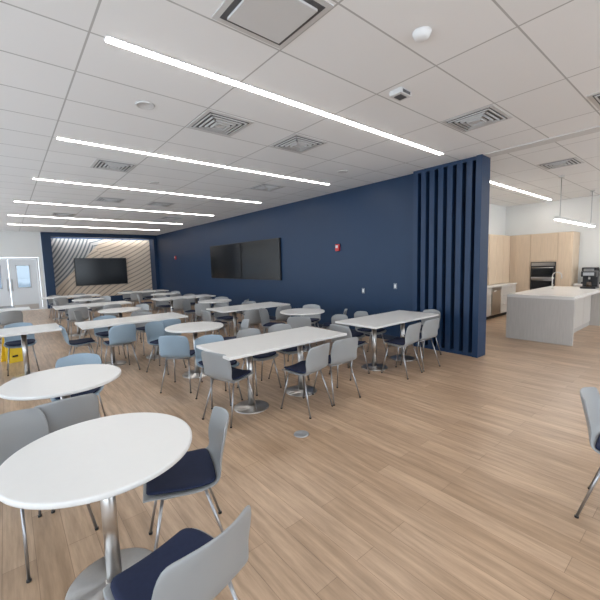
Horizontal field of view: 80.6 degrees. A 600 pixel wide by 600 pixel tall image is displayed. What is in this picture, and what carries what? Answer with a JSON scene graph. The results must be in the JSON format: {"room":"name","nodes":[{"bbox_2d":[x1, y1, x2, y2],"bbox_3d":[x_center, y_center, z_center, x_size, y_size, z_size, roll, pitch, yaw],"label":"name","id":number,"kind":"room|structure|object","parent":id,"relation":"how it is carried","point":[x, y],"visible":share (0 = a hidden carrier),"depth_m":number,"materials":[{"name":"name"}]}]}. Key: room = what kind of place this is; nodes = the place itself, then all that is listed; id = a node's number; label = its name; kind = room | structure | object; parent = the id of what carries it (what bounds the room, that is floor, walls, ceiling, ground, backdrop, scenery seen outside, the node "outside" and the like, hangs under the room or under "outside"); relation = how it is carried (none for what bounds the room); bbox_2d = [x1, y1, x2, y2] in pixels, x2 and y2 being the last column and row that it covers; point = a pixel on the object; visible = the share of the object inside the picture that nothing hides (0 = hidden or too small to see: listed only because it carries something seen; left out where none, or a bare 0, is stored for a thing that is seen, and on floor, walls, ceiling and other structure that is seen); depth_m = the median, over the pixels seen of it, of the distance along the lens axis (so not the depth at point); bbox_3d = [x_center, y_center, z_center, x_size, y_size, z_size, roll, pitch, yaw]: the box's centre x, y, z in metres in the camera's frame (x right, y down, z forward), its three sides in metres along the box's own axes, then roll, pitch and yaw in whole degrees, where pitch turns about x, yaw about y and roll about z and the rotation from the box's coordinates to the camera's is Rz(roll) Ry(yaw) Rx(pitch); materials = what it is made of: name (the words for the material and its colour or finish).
{"room":"eatery","nodes":[
{"label":"eatery","id":0,"kind":"room"},
{"bbox_2d":[0,231,46,308],"bbox_3d":[-12.863,-1.099,14.102,4.300,3.318,0.200,-6,7,-39],"label":"wall","id":1,"kind":"structure","parent":0,"point":[13,244],"depth_m":14.91,"materials":[{"name":"white paint"}]},
{"bbox_2d":[0,258,42,309],"bbox_3d":[-12.082,-0.633,14.747,2.040,2.220,0.226,-6,7,-39],"label":"door","id":2,"kind":"structure","parent":1,"relation":"in","point":[24,275],"depth_m":14.94,"materials":[{"name":"white"}]},
{"bbox_2d":[40,232,159,308],"bbox_3d":[-9.457,-1.504,17.236,4.940,3.316,0.900,-6,7,-39],"label":"wall","id":3,"kind":"structure","parent":0,"point":[45,237],"depth_m":16.35,"materials":[{"name":"blue paint"}]},
{"bbox_2d":[51,238,152,298],"bbox_3d":[-9.573,-1.579,17.431,4.300,2.770,0.037,-6,7,-39],"label":"wall panel","id":4,"kind":"object","parent":3,"relation":"attached to","point":[136,253],"visible":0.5,"depth_m":17.27,"materials":[{"name":"beige wood"}]},
{"bbox_2d":[74,258,127,285],"bbox_3d":[-9.671,-1.395,17.282,2.250,1.300,0.080,-6,7,-39],"label":"television","id":5,"kind":"object","parent":4,"relation":"attached to","point":[88,271],"visible":1,"depth_m":17.20,"materials":[{"name":"black plastic"}]},
{"bbox_2d":[156,174,412,336],"bbox_3d":[-2.148,-1.194,12.268,0.140,3.318,16.300,-6,7,-39],"label":"wall","id":6,"kind":"structure","parent":0,"point":[372,224],"depth_m":8.84,"materials":[{"name":"blue paint"}]},
{"bbox_2d":[210,243,241,278],"bbox_3d":[-2.688,-1.379,12.735,0.062,1.220,2.270,-6,7,-39],"label":"television","id":7,"kind":"object","parent":6,"relation":"attached to","point":[226,259],"visible":0.98,"depth_m":12.59,"materials":[{"name":"black plastic"}]},
{"bbox_2d":[241,238,281,279],"bbox_3d":[-1.243,-1.242,11.003,0.062,1.220,2.130,-6,7,-39],"label":"television","id":8,"kind":"object","parent":6,"relation":"attached to","point":[261,259],"visible":1,"depth_m":10.85,"materials":[{"name":"black plastic"}]},
{"bbox_2d":[210,306,396,339],"bbox_3d":[-2.565,0.375,12.860,0.015,0.100,15.050,-6,7,-39],"label":"baseboard","id":9,"kind":"structure","parent":6,"relation":"attached to","point":[387,337],"depth_m":7.99,"materials":[{"name":"blue"}]},
{"bbox_2d":[0,299,599,599],"bbox_3d":[-1.061,0.830,8.965,16.000,0.100,25.400,-6,7,-39],"label":"floor","id":10,"kind":"structure","parent":0,"point":[465,477],"depth_m":2.68,"materials":[{"name":"brown wood"}]},
{"bbox_2d":[0,310,22,343],"bbox_3d":[-6.652,0.615,8.162,0.491,0.781,0.439,4,8,44],"label":"dining chair","id":11,"kind":"object","parent":10,"relation":"on","point":[15,316],"visible":0.72,"depth_m":7.99,"materials":[{"name":"grey plastic"}]},
{"bbox_2d":[1,337,22,363],"bbox_3d":[-5.318,0.822,6.523,0.280,0.630,0.280,2,7,33],"label":"sign","id":12,"kind":"object","parent":10,"relation":"on","point":[16,355],"visible":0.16,"depth_m":6.49,"materials":[{"name":"yellow plastic"}]},
{"bbox_2d":[0,307,30,341],"bbox_3d":[-7.344,0.636,8.275,1.700,0.752,0.780,-6,7,-39],"label":"dining table","id":13,"kind":"object","parent":10,"relation":"on","point":[16,308],"visible":0.25,"depth_m":8.48,"materials":[{"name":"metal"}]},
{"bbox_2d":[3,322,39,375],"bbox_3d":[-4.665,0.790,5.916,0.439,0.781,0.491,-6,7,-39],"label":"dining chair","id":14,"kind":"object","parent":10,"relation":"on","point":[12,341],"visible":0.74,"depth_m":5.93,"materials":[{"name":"blue plastic"}]},
{"bbox_2d":[0,323,61,379],"bbox_3d":[-4.594,0.865,5.304,1.700,0.752,0.780,-6,7,-39],"label":"dining table","id":15,"kind":"object","parent":10,"relation":"on","point":[23,331],"visible":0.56,"depth_m":5.51,"materials":[{"name":"metal"}]},
{"bbox_2d":[0,408,98,583],"bbox_3d":[-1.599,1.093,2.126,0.491,0.781,0.439,1,6,22],"label":"dining chair","id":16,"kind":"object","parent":10,"relation":"on","point":[18,428],"visible":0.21,"depth_m":2.22,"materials":[{"name":"grey plastic"}]},
{"bbox_2d":[0,364,120,400],"bbox_3d":[-1.970,1.028,3.005,0.860,0.752,0.860,-6,7,-39],"label":"round cafe table","id":17,"kind":"object","parent":10,"relation":"on","point":[63,382],"visible":0.67,"depth_m":2.87,"materials":[{"name":"laminate"}]},
{"bbox_2d":[53,297,67,319],"bbox_3d":[-7.921,0.284,11.757,0.439,0.781,0.491,-5,7,-32],"label":"dining chair","id":18,"kind":"object","parent":10,"relation":"on","point":[62,300],"visible":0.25,"depth_m":11.57,"materials":[{"name":"grey plastic"}]},
{"bbox_2d":[34,393,98,517],"bbox_3d":[-1.745,1.046,2.634,0.439,0.781,0.491,-7,8,-41],"label":"dining chair","id":19,"kind":"object","parent":10,"relation":"on","point":[60,414],"visible":0.39,"depth_m":2.45,"materials":[{"name":"grey plastic"}]},
{"bbox_2d":[40,294,100,319],"bbox_3d":[-7.993,0.236,12.399,1.700,0.752,0.780,-6,7,-39],"label":"dining table","id":20,"kind":"object","parent":10,"relation":"on","point":[69,296],"visible":0.47,"depth_m":12.17,"materials":[{"name":"metal"}]},
{"bbox_2d":[50,353,105,417],"bbox_3d":[-2.202,0.967,3.534,0.439,0.781,0.491,-4,6,-25],"label":"dining chair","id":21,"kind":"object","parent":10,"relation":"on","point":[80,358],"visible":0.31,"depth_m":3.67,"materials":[{"name":"plastic"}]},
{"bbox_2d":[59,325,96,355],"bbox_3d":[-3.643,0.772,5.829,0.491,0.781,0.439,-6,7,-39],"label":"dining chair","id":22,"kind":"object","parent":10,"relation":"on","point":[81,342],"visible":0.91,"depth_m":5.73,"materials":[{"name":"blue plastic"}]},
{"bbox_2d":[66,307,90,339],"bbox_3d":[-5.374,0.541,8.558,0.439,0.781,0.491,-7,8,-44],"label":"dining chair","id":23,"kind":"object","parent":10,"relation":"on","point":[84,310],"visible":0.68,"depth_m":8.39,"materials":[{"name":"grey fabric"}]},
{"bbox_2d":[72,298,103,320],"bbox_3d":[-6.497,0.347,10.916,0.860,0.752,0.860,-6,7,-39],"label":"round cafe table","id":24,"kind":"object","parent":10,"relation":"on","point":[88,300],"visible":0.62,"depth_m":10.86,"materials":[{"name":"metal"}]},
{"bbox_2d":[73,311,103,347],"bbox_3d":[-4.614,0.607,7.715,0.491,0.781,0.439,-3,6,-16],"label":"dining chair","id":25,"kind":"object","parent":10,"relation":"on","point":[77,314],"visible":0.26,"depth_m":7.70,"materials":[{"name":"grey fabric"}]},
{"bbox_2d":[52,301,131,335],"bbox_3d":[-5.372,0.485,9.256,1.700,0.752,0.780,-6,7,-39],"label":"dining table","id":26,"kind":"object","parent":10,"relation":"on","point":[113,302],"visible":0.54,"depth_m":9.02,"materials":[{"name":"metal"}]},
{"bbox_2d":[0,412,191,599],"bbox_3d":[-0.988,1.121,1.835,0.860,0.752,0.860,-6,7,-39],"label":"round cafe table","id":27,"kind":"object","parent":10,"relation":"on","point":[101,459],"visible":0.9,"depth_m":1.75,"materials":[{"name":"laminate"}]},
{"bbox_2d":[93,315,125,360],"bbox_3d":[-3.543,0.695,6.562,0.439,0.781,0.491,-7,8,-41],"label":"dining chair","id":28,"kind":"object","parent":10,"relation":"on","point":[102,332],"visible":0.52,"depth_m":6.57,"materials":[{"name":"plastic"}]},
{"bbox_2d":[103,304,121,316],"bbox_3d":[-4.787,0.475,9.057,0.439,0.781,0.491,-5,7,-32],"label":"dining chair","id":29,"kind":"object","parent":10,"relation":"on","point":[110,305],"visible":0.41,"depth_m":8.85,"materials":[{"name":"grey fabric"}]},
{"bbox_2d":[98,307,140,342],"bbox_3d":[-4.004,0.584,7.926,0.860,0.752,0.860,-6,7,-39],"label":"round cafe table","id":30,"kind":"object","parent":10,"relation":"on","point":[121,310],"visible":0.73,"depth_m":7.81,"materials":[{"name":"metal"}]},
{"bbox_2d":[103,324,139,369],"bbox_3d":[-2.922,0.760,5.761,0.491,0.781,0.439,4,8,44],"label":"dining chair","id":31,"kind":"object","parent":10,"relation":"on","point":[119,335],"visible":0.98,"depth_m":5.61,"materials":[{"name":"blue plastic"}]},
{"bbox_2d":[75,312,187,365],"bbox_3d":[-2.975,0.713,6.381,1.700,0.752,0.780,-6,7,-39],"label":"dining table","id":32,"kind":"object","parent":10,"relation":"on","point":[109,323],"visible":0.7,"depth_m":6.19,"materials":[{"name":"laminate"}]},
{"bbox_2d":[130,292,142,312],"bbox_3d":[-6.123,0.085,13.258,0.439,0.781,0.491,-5,7,-32],"label":"dining chair","id":33,"kind":"object","parent":10,"relation":"on","point":[134,298],"visible":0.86,"depth_m":13.08,"materials":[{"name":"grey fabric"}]},
{"bbox_2d":[117,290,168,311],"bbox_3d":[-6.133,0.032,13.933,1.700,0.752,0.780,-6,7,-39],"label":"dining table","id":34,"kind":"object","parent":10,"relation":"on","point":[153,291],"visible":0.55,"depth_m":13.83,"materials":[{"name":"laminate"}]},
{"bbox_2d":[133,312,154,355],"bbox_3d":[-3.011,0.637,7.001,0.491,0.781,0.439,4,8,43],"label":"dining chair","id":35,"kind":"object","parent":10,"relation":"on","point":[140,327],"visible":0.39,"depth_m":7.01,"materials":[{"name":"grey plastic"}]},
{"bbox_2d":[155,296,170,311],"bbox_3d":[-4.182,0.269,10.944,0.439,0.781,0.491,-7,8,-44],"label":"dining chair","id":36,"kind":"object","parent":10,"relation":"on","point":[161,304],"visible":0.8,"depth_m":11.01,"materials":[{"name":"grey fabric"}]},
{"bbox_2d":[145,321,185,374],"bbox_3d":[-2.194,0.745,5.723,0.491,0.781,0.439,1,6,22],"label":"dining chair","id":37,"kind":"object","parent":10,"relation":"on","point":[154,330],"visible":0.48,"depth_m":5.75,"materials":[{"name":"blue plastic"}]},
{"bbox_2d":[154,319,181,365],"bbox_3d":[-2.330,0.697,6.235,0.439,0.781,0.491,-5,7,-34],"label":"dining chair","id":38,"kind":"object","parent":10,"relation":"on","point":[169,322],"visible":0.44,"depth_m":6.05,"materials":[{"name":"blue plastic"}]},
{"bbox_2d":[103,505,250,599],"bbox_3d":[-0.441,1.142,1.343,0.491,0.781,0.439,3,7,37],"label":"dining chair","id":39,"kind":"object","parent":10,"relation":"on","point":[193,564],"visible":1,"depth_m":1.26,"materials":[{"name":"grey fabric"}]},
{"bbox_2d":[158,336,202,392],"bbox_3d":[-1.636,0.820,4.834,0.439,0.781,0.491,-1,6,5],"label":"dining chair","id":40,"kind":"object","parent":10,"relation":"on","point":[171,347],"visible":0.94,"depth_m":4.64,"materials":[{"name":"blue plastic"}]},
{"bbox_2d":[172,298,188,322],"bbox_3d":[-3.459,0.327,10.186,0.439,0.781,0.491,-5,7,-32],"label":"dining chair","id":41,"kind":"object","parent":10,"relation":"on","point":[177,303],"visible":0.67,"depth_m":9.97,"materials":[{"name":"grey plastic"}]},
{"bbox_2d":[151,294,215,320],"bbox_3d":[-3.512,0.281,10.790,1.700,0.752,0.780,-6,7,-39],"label":"dining table","id":42,"kind":"object","parent":10,"relation":"on","point":[171,299],"visible":0.54,"depth_m":10.62,"materials":[{"name":"metal"}]},
{"bbox_2d":[143,406,228,550],"bbox_3d":[-0.649,1.073,2.076,0.491,0.781,0.439,-4,6,-22],"label":"dining chair","id":43,"kind":"object","parent":10,"relation":"on","point":[198,470],"visible":0.79,"depth_m":2.00,"materials":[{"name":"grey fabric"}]},
{"bbox_2d":[182,300,202,321],"bbox_3d":[-2.875,0.382,9.485,0.491,0.781,0.439,0,6,12],"label":"dining chair","id":44,"kind":"object","parent":10,"relation":"on","point":[186,304],"visible":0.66,"depth_m":9.50,"materials":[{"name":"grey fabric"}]},
{"bbox_2d":[165,322,223,378],"bbox_3d":[-1.599,0.772,5.446,0.860,0.752,0.860,-6,7,-39],"label":"round cafe table","id":45,"kind":"object","parent":10,"relation":"on","point":[190,327],"visible":0.94,"depth_m":5.37,"materials":[{"name":"metal"}]},
{"bbox_2d":[195,303,218,333],"bbox_3d":[-2.317,0.443,8.738,0.439,0.781,0.491,-1,6,9],"label":"dining chair","id":46,"kind":"object","parent":10,"relation":"on","point":[200,306],"visible":0.56,"depth_m":8.53,"materials":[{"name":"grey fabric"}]},
{"bbox_2d":[201,310,227,336],"bbox_3d":[-1.783,0.568,7.363,0.491,0.781,0.439,-6,7,-39],"label":"dining chair","id":47,"kind":"object","parent":10,"relation":"on","point":[206,315],"visible":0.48,"depth_m":7.18,"materials":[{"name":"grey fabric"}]},
{"bbox_2d":[198,299,231,329],"bbox_3d":[-2.236,0.390,9.385,0.860,0.752,0.860,-6,7,-39],"label":"round cafe table","id":48,"kind":"object","parent":10,"relation":"on","point":[215,301],"visible":0.67,"depth_m":9.28,"materials":[{"name":"metal"}]},
{"bbox_2d":[194,334,242,408],"bbox_3d":[-1.028,0.850,4.387,0.439,0.781,0.491,-6,7,-39],"label":"dining chair","id":49,"kind":"object","parent":10,"relation":"on","point":[205,339],"visible":0.38,"depth_m":4.40,"materials":[{"name":"grey plastic"}]},
{"bbox_2d":[214,304,238,335],"bbox_3d":[-1.697,0.490,8.117,0.491,0.781,0.439,4,8,44],"label":"dining chair","id":50,"kind":"object","parent":10,"relation":"on","point":[219,316],"visible":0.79,"depth_m":8.13,"materials":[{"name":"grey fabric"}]},
{"bbox_2d":[201,351,257,427],"bbox_3d":[-0.785,0.896,3.866,0.439,0.781,0.491,2,7,32],"label":"dining chair","id":51,"kind":"object","parent":10,"relation":"on","point":[216,367],"visible":0.98,"depth_m":3.69,"materials":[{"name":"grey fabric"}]},
{"bbox_2d":[223,319,249,362],"bbox_3d":[-1.047,0.717,5.706,0.491,0.781,0.439,-4,6,-24],"label":"dining chair","id":52,"kind":"object","parent":10,"relation":"on","point":[245,322],"visible":0.25,"depth_m":5.81,"materials":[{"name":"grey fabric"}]},
{"bbox_2d":[206,302,289,335],"bbox_3d":[-1.115,0.509,7.916,1.700,0.752,0.780,-6,7,-39],"label":"dining table","id":53,"kind":"object","parent":10,"relation":"on","point":[235,308],"visible":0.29,"depth_m":7.66,"materials":[{"name":"metal"}]},
{"bbox_2d":[237,309,260,331],"bbox_3d":[-1.031,0.554,7.310,0.439,0.781,0.491,-6,7,-36],"label":"dining chair","id":54,"kind":"object","parent":10,"relation":"on","point":[253,315],"visible":0.55,"depth_m":7.12,"materials":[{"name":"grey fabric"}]},
{"bbox_2d":[236,328,281,395],"bbox_3d":[-0.575,0.799,4.774,0.439,0.781,0.491,-7,8,-43],"label":"dining chair","id":55,"kind":"object","parent":10,"relation":"on","point":[249,331],"visible":0.49,"depth_m":4.75,"materials":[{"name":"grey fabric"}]},
{"bbox_2d":[196,326,346,413],"bbox_3d":[-0.287,0.848,4.355,1.700,0.752,0.780,-6,7,-39],"label":"dining table","id":56,"kind":"object","parent":10,"relation":"on","point":[249,346],"visible":0.9,"depth_m":4.16,"materials":[{"name":"metal"}]},
{"bbox_2d":[259,309,285,331],"bbox_3d":[-0.544,0.570,7.025,0.491,0.781,0.439,0,6,18],"label":"dining chair","id":57,"kind":"object","parent":10,"relation":"on","point":[264,315],"visible":0.57,"depth_m":7.08,"materials":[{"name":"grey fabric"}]},
{"bbox_2d":[268,305,290,328],"bbox_3d":[-0.447,0.490,7.789,0.439,0.781,0.491,-6,7,-38],"label":"dining chair","id":58,"kind":"object","parent":10,"relation":"on","point":[279,316],"visible":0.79,"depth_m":7.59,"materials":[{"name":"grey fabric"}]},
{"bbox_2d":[268,324,309,384],"bbox_3d":[-0.181,0.757,5.086,0.439,0.781,0.491,-6,7,-35],"label":"dining chair","id":59,"kind":"object","parent":10,"relation":"on","point":[276,327],"visible":0.44,"depth_m":5.06,"materials":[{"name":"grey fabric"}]},
{"bbox_2d":[287,316,310,360],"bbox_3d":[-0.005,0.637,6.219,0.439,0.781,0.491,-1,6,2],"label":"dining chair","id":60,"kind":"object","parent":10,"relation":"on","point":[297,321],"visible":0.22,"depth_m":5.99,"materials":[{"name":"grey plastic"}]},
{"bbox_2d":[280,308,324,351],"bbox_3d":[0.052,0.584,6.873,0.860,0.752,0.860,-6,7,-39],"label":"round cafe table","id":61,"kind":"object","parent":10,"relation":"on","point":[297,311],"visible":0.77,"depth_m":6.74,"materials":[{"name":"metal"}]},
{"bbox_2d":[280,343,332,418],"bbox_3d":[0.084,0.856,4.041,0.491,0.781,0.439,3,8,40],"label":"dining chair","id":62,"kind":"object","parent":10,"relation":"on","point":[317,357],"visible":1,"depth_m":3.89,"materials":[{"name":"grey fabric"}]},
{"bbox_2d":[302,304,320,344],"bbox_3d":[0.204,0.503,7.491,0.439,0.781,0.491,0,6,16],"label":"dining chair","id":63,"kind":"object","parent":10,"relation":"on","point":[315,318],"visible":0.4,"depth_m":7.61,"materials":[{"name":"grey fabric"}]},
{"bbox_2d":[312,337,360,405],"bbox_3d":[0.450,0.813,4.368,0.439,0.781,0.491,-5,7,-33],"label":"dining chair","id":64,"kind":"object","parent":10,"relation":"on","point":[343,351],"visible":0.78,"depth_m":4.18,"materials":[{"name":"grey plastic"}]},
{"bbox_2d":[331,314,366,366],"bbox_3d":[0.794,0.648,5.904,0.439,0.781,0.491,-6,7,-39],"label":"dining chair","id":65,"kind":"object","parent":10,"relation":"on","point":[337,317],"visible":0.36,"depth_m":5.97,"materials":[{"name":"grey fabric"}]},
{"bbox_2d":[329,324,369,380],"bbox_3d":[0.713,0.718,5.242,0.491,0.781,0.439,-7,8,-41],"label":"dining chair","id":66,"kind":"object","parent":10,"relation":"on","point":[333,327],"visible":0.41,"depth_m":5.07,"materials":[{"name":"grey plastic"}]},
{"bbox_2d":[354,311,387,355],"bbox_3d":[1.223,0.603,6.244,0.439,0.781,0.491,-7,8,-41],"label":"dining chair","id":67,"kind":"object","parent":10,"relation":"on","point":[358,313],"visible":0.63,"depth_m":6.23,"materials":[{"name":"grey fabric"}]},
{"bbox_2d":[335,310,438,370],"bbox_3d":[1.458,0.656,5.794,1.700,0.752,0.780,-6,7,-39],"label":"dining table","id":68,"kind":"object","parent":10,"relation":"on","point":[374,322],"visible":0.95,"depth_m":5.57,"materials":[{"name":"laminate"}]},
{"bbox_2d":[381,322,422,378],"bbox_3d":[1.519,0.698,5.224,0.439,0.781,0.491,-7,8,-43],"label":"dining chair","id":69,"kind":"object","parent":10,"relation":"on","point":[412,332],"visible":1,"depth_m":5.07,"materials":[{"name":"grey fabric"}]},
{"bbox_2d":[400,318,440,371],"bbox_3d":[1.902,0.655,5.553,0.439,0.781,0.491,-6,7,-35],"label":"dining chair","id":70,"kind":"object","parent":10,"relation":"on","point":[430,327],"visible":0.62,"depth_m":5.36,"materials":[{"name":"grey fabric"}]},
{"bbox_2d":[405,309,441,357],"bbox_3d":[2.201,0.573,6.283,0.491,0.781,0.439,-5,7,-27],"label":"dining chair","id":71,"kind":"object","parent":10,"relation":"on","point":[427,310],"visible":0.23,"depth_m":6.34,"materials":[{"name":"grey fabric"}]},
{"bbox_2d":[412,154,490,357],"bbox_3d":[2.658,-0.723,6.372,0.310,3.316,1.260,-6,7,-39],"label":"screen","id":72,"kind":"object","parent":10,"relation":"on","point":[451,200],"visible":0.96,"depth_m":6.18,"materials":[{"name":"blue"}]},
{"bbox_2d":[486,283,516,319],"bbox_3d":[5.032,-0.172,9.837,3.480,1.400,0.610,-6,7,-39],"label":"base cabinet","id":73,"kind":"object","parent":10,"relation":"on","point":[506,288],"visible":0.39,"depth_m":10.14,"materials":[{"name":"grey wood"}]},
{"bbox_2d":[491,287,500,315],"bbox_3d":[5.307,0.011,10.048,0.580,0.760,0.580,-6,7,-39],"label":"dishwasher","id":74,"kind":"object","parent":73,"relation":"in","point":[496,291],"visible":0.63,"depth_m":9.81,"materials":[{"name":"metal"}]},
{"bbox_2d":[508,231,579,291],"bbox_3d":[7.060,-0.778,10.626,0.700,2.340,1.920,-6,7,-39],"label":"tall cabinet","id":75,"kind":"object","parent":10,"relation":"on","point":[562,248],"visible":0.61,"depth_m":10.08,"materials":[{"name":"brown wood"}]},
{"bbox_2d":[530,262,555,289],"bbox_3d":[6.964,-0.684,10.169,0.078,0.810,0.610,-6,7,-39],"label":"wall oven","id":76,"kind":"object","parent":75,"relation":"attached to","point":[541,273],"visible":0.78,"depth_m":10.17,"materials":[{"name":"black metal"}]},
{"bbox_2d":[506,286,599,345],"bbox_3d":[5.785,0.247,7.883,2.850,0.920,1.140,-6,7,-39],"label":"kitchen island","id":77,"kind":"object","parent":10,"relation":"on","point":[544,314],"visible":1,"depth_m":7.09,"materials":[{"name":"stone"}]},
{"bbox_2d":[580,271,599,288],"bbox_3d":[6.716,-0.473,8.197,0.360,0.400,0.280,-6,7,-39],"label":"coffee maker","id":78,"kind":"object","parent":77,"relation":"on","point":[590,278],"visible":1,"depth_m":8.13,"materials":[{"name":"black plastic"}]},
{"bbox_2d":[574,387,599,518],"bbox_3d":[2.035,0.990,2.204,0.439,0.781,0.491,-7,8,-41],"label":"dining chair","id":79,"kind":"object","parent":10,"relation":"on","point":[590,396],"visible":1,"depth_m":2.33,"materials":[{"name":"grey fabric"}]},
{"bbox_2d":[0,0,599,234],"bbox_3d":[-1.150,-2.570,8.621,16.000,0.100,25.400,-6,7,-39],"label":"ceiling","id":80,"kind":"structure","parent":0,"point":[537,62],"depth_m":3.65,"materials":[{"name":"tile"}]},
{"bbox_2d":[12,215,175,223],"bbox_3d":[-6.573,-2.717,12.044,5.230,0.012,0.090,-6,7,-39],"label":"recessed light","id":81,"kind":"object","parent":80,"relation":"in","point":[12,215],"visible":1,"depth_m":11.74,"materials":[{"name":"grey plastic"}]},
{"bbox_2d":[94,197,125,202],"bbox_3d":[-4.596,-2.405,8.562,0.580,0.036,0.580,-6,7,-39],"label":"ceiling vent","id":82,"kind":"object","parent":80,"relation":"in","point":[102,199],"visible":1,"depth_m":8.48,"materials":[{"name":"grey metal"}]},
{"bbox_2d":[90,158,137,172],"bbox_3d":[-3.028,-2.161,5.747,0.580,0.036,0.580,-6,7,-39],"label":"ceiling vent","id":83,"kind":"object","parent":80,"relation":"in","point":[98,163],"visible":1,"depth_m":5.68,"materials":[{"name":"grey metal"}]},
{"bbox_2d":[14,201,213,215],"bbox_3d":[-4.809,-2.557,10.006,5.130,0.012,0.090,-6,7,-39],"label":"recessed light","id":84,"kind":"object","parent":80,"relation":"in","point":[14,201],"visible":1,"depth_m":9.65,"materials":[{"name":"grey plastic"}]},
{"bbox_2d":[135,100,154,109],"bbox_3d":[-1.588,-1.996,3.631,0.190,0.014,0.190,-6,7,-39],"label":"smoke detector","id":85,"kind":"object","parent":80,"relation":"attached to","point":[146,105],"depth_m":3.62,"materials":[{"name":"white plastic"}]},
{"bbox_2d":[32,178,261,202],"bbox_3d":[-2.935,-2.396,7.929,4.910,0.012,0.090,-6,7,-39],"label":"recessed light","id":86,"kind":"object","parent":80,"relation":"in","point":[32,178],"visible":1,"depth_m":7.45,"materials":[{"name":"grey plastic"}]},
{"bbox_2d":[146,202,174,206],"bbox_3d":[-3.674,-2.506,9.322,0.580,0.036,0.580,-6,7,-39],"label":"ceiling vent","id":87,"kind":"object","parent":80,"relation":"in","point":[162,204],"visible":1,"depth_m":9.24,"materials":[{"name":"grey metal"}]},
{"bbox_2d":[56,136,329,184],"bbox_3d":[-1.226,-2.242,5.974,4.790,0.012,0.090,-6,7,-39],"label":"recessed light","id":88,"kind":"object","parent":80,"relation":"in","point":[57,137],"visible":1,"depth_m":5.40,"materials":[{"name":"grey plastic"}]},
{"bbox_2d":[187,109,253,136],"bbox_3d":[-0.943,-2.057,4.180,0.580,0.036,0.580,-6,7,-39],"label":"ceiling vent","id":89,"kind":"object","parent":80,"relation":"in","point":[211,121],"visible":1,"depth_m":4.12,"materials":[{"name":"grey metal"}]},
{"bbox_2d":[248,183,284,190],"bbox_3d":[-0.722,-2.414,7.650,0.580,0.036,0.580,-6,7,-39],"label":"ceiling vent","id":90,"kind":"object","parent":80,"relation":"in","point":[264,187],"visible":1,"depth_m":7.57,"materials":[{"name":"grey metal"}]},
{"bbox_2d":[211,0,333,48],"bbox_3d":[-0.186,-1.894,2.339,0.580,0.030,0.580,-6,7,-39],"label":"ceiling vent","id":91,"kind":"object","parent":80,"relation":"in","point":[276,23],"visible":1,"depth_m":2.35,"materials":[{"name":"grey metal"}]},
{"bbox_2d":[104,34,443,154],"bbox_3d":[0.407,-2.092,4.061,4.730,0.012,0.090,-6,7,-39],"label":"recessed light","id":92,"kind":"object","parent":80,"relation":"in","point":[108,39],"visible":1,"depth_m":3.28,"materials":[{"name":"grey plastic"}]},
{"bbox_2d":[270,133,327,152],"bbox_3d":[-0.021,-2.159,4.941,0.580,0.036,0.580,-6,7,-39],"label":"ceiling vent","id":93,"kind":"object","parent":80,"relation":"in","point":[297,143],"visible":1,"depth_m":4.88,"materials":[{"name":"grey metal"}]},
{"bbox_2d":[389,87,410,101],"bbox_3d":[0.993,-2.029,3.494,0.180,0.056,0.145,-6,7,-39],"label":"ceiling sensor","id":94,"kind":"object","parent":80,"relation":"attached to","point":[399,94],"depth_m":3.46,"materials":[{"name":"white plastic"}]},
{"bbox_2d":[412,26,431,42],"bbox_3d":[0.894,-1.938,2.601,0.140,0.050,0.140,-6,7,-39],"label":"smoke detector","id":95,"kind":"object","parent":80,"relation":"attached to","point":[421,34],"visible":1,"depth_m":2.56,"materials":[{"name":"white plastic"}]},
{"bbox_2d":[442,105,512,132],"bbox_3d":[2.119,-2.144,4.242,0.580,0.036,0.580,-6,7,-39],"label":"ceiling vent","id":96,"kind":"object","parent":80,"relation":"in","point":[488,115],"visible":1,"depth_m":4.18,"materials":[{"name":"grey metal"}]},
{"bbox_2d":[490,181,551,199],"bbox_3d":[5.552,-2.710,8.837,4.400,0.012,0.090,-6,7,-39],"label":"recessed light","id":97,"kind":"object","parent":80,"relation":"in","point":[492,182],"visible":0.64,"depth_m":8.66,"materials":[{"name":"grey plastic"}]},
{"bbox_2d":[483,126,599,157],"bbox_3d":[5.443,-2.098,2.807,0.240,0.012,7.600,-6,7,-39],"label":"trim","id":98,"kind":"structure","parent":80,"relation":"attached to","point":[597,128],"depth_m":5.07,"materials":[{"name":"grey"}]},
{"bbox_2d":[537,157,584,169],"bbox_3d":[4.656,-2.422,6.335,0.580,0.036,0.580,-6,7,-39],"label":"ceiling vent","id":99,"kind":"object","parent":80,"relation":"in","point":[574,160],"visible":1,"depth_m":6.27,"materials":[{"name":"grey metal"}]},
{"bbox_2d":[554,175,595,226],"bbox_3d":[6.437,-2.221,8.192,3.140,0.903,0.100,-6,7,-39],"label":"linear pendant light","id":100,"kind":"object","parent":80,"relation":"hanging from","point":[557,218],"visible":1,"depth_m":7.85,"materials":[{"name":"grey"}]},
{"bbox_2d":[587,92,599,109],"bbox_3d":[3.393,-2.117,3.649,0.580,0.036,0.580,-6,7,-39],"label":"ceiling vent","id":101,"kind":"object","parent":80,"relation":"in","point":[594,98],"visible":1,"depth_m":3.74,"materials":[{"name":"grey metal"}]},
{"bbox_2d":[489,204,505,234],"bbox_3d":[4.214,-1.100,9.688,6.350,3.318,0.200,-6,7,-39],"label":"wall","id":102,"kind":"structure","parent":0,"point":[497,214],"depth_m":11.08,"materials":[{"name":"white paint"}]},
{"bbox_2d":[487,234,509,284],"bbox_3d":[4.941,-1.107,9.837,3.460,1.415,0.380,-6,7,-39],"label":"upper cabinet","id":103,"kind":"object","parent":102,"relation":"attached to","point":[498,245],"visible":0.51,"depth_m":10.26,"materials":[{"name":"brown wood"}]},
{"bbox_2d":[505,195,599,282],"bbox_3d":[9.831,-1.081,8.047,0.200,3.318,9.900,-6,7,-39],"label":"wall","id":104,"kind":"structure","parent":0,"point":[535,218],"depth_m":10.25,"materials":[{"name":"white paint"}]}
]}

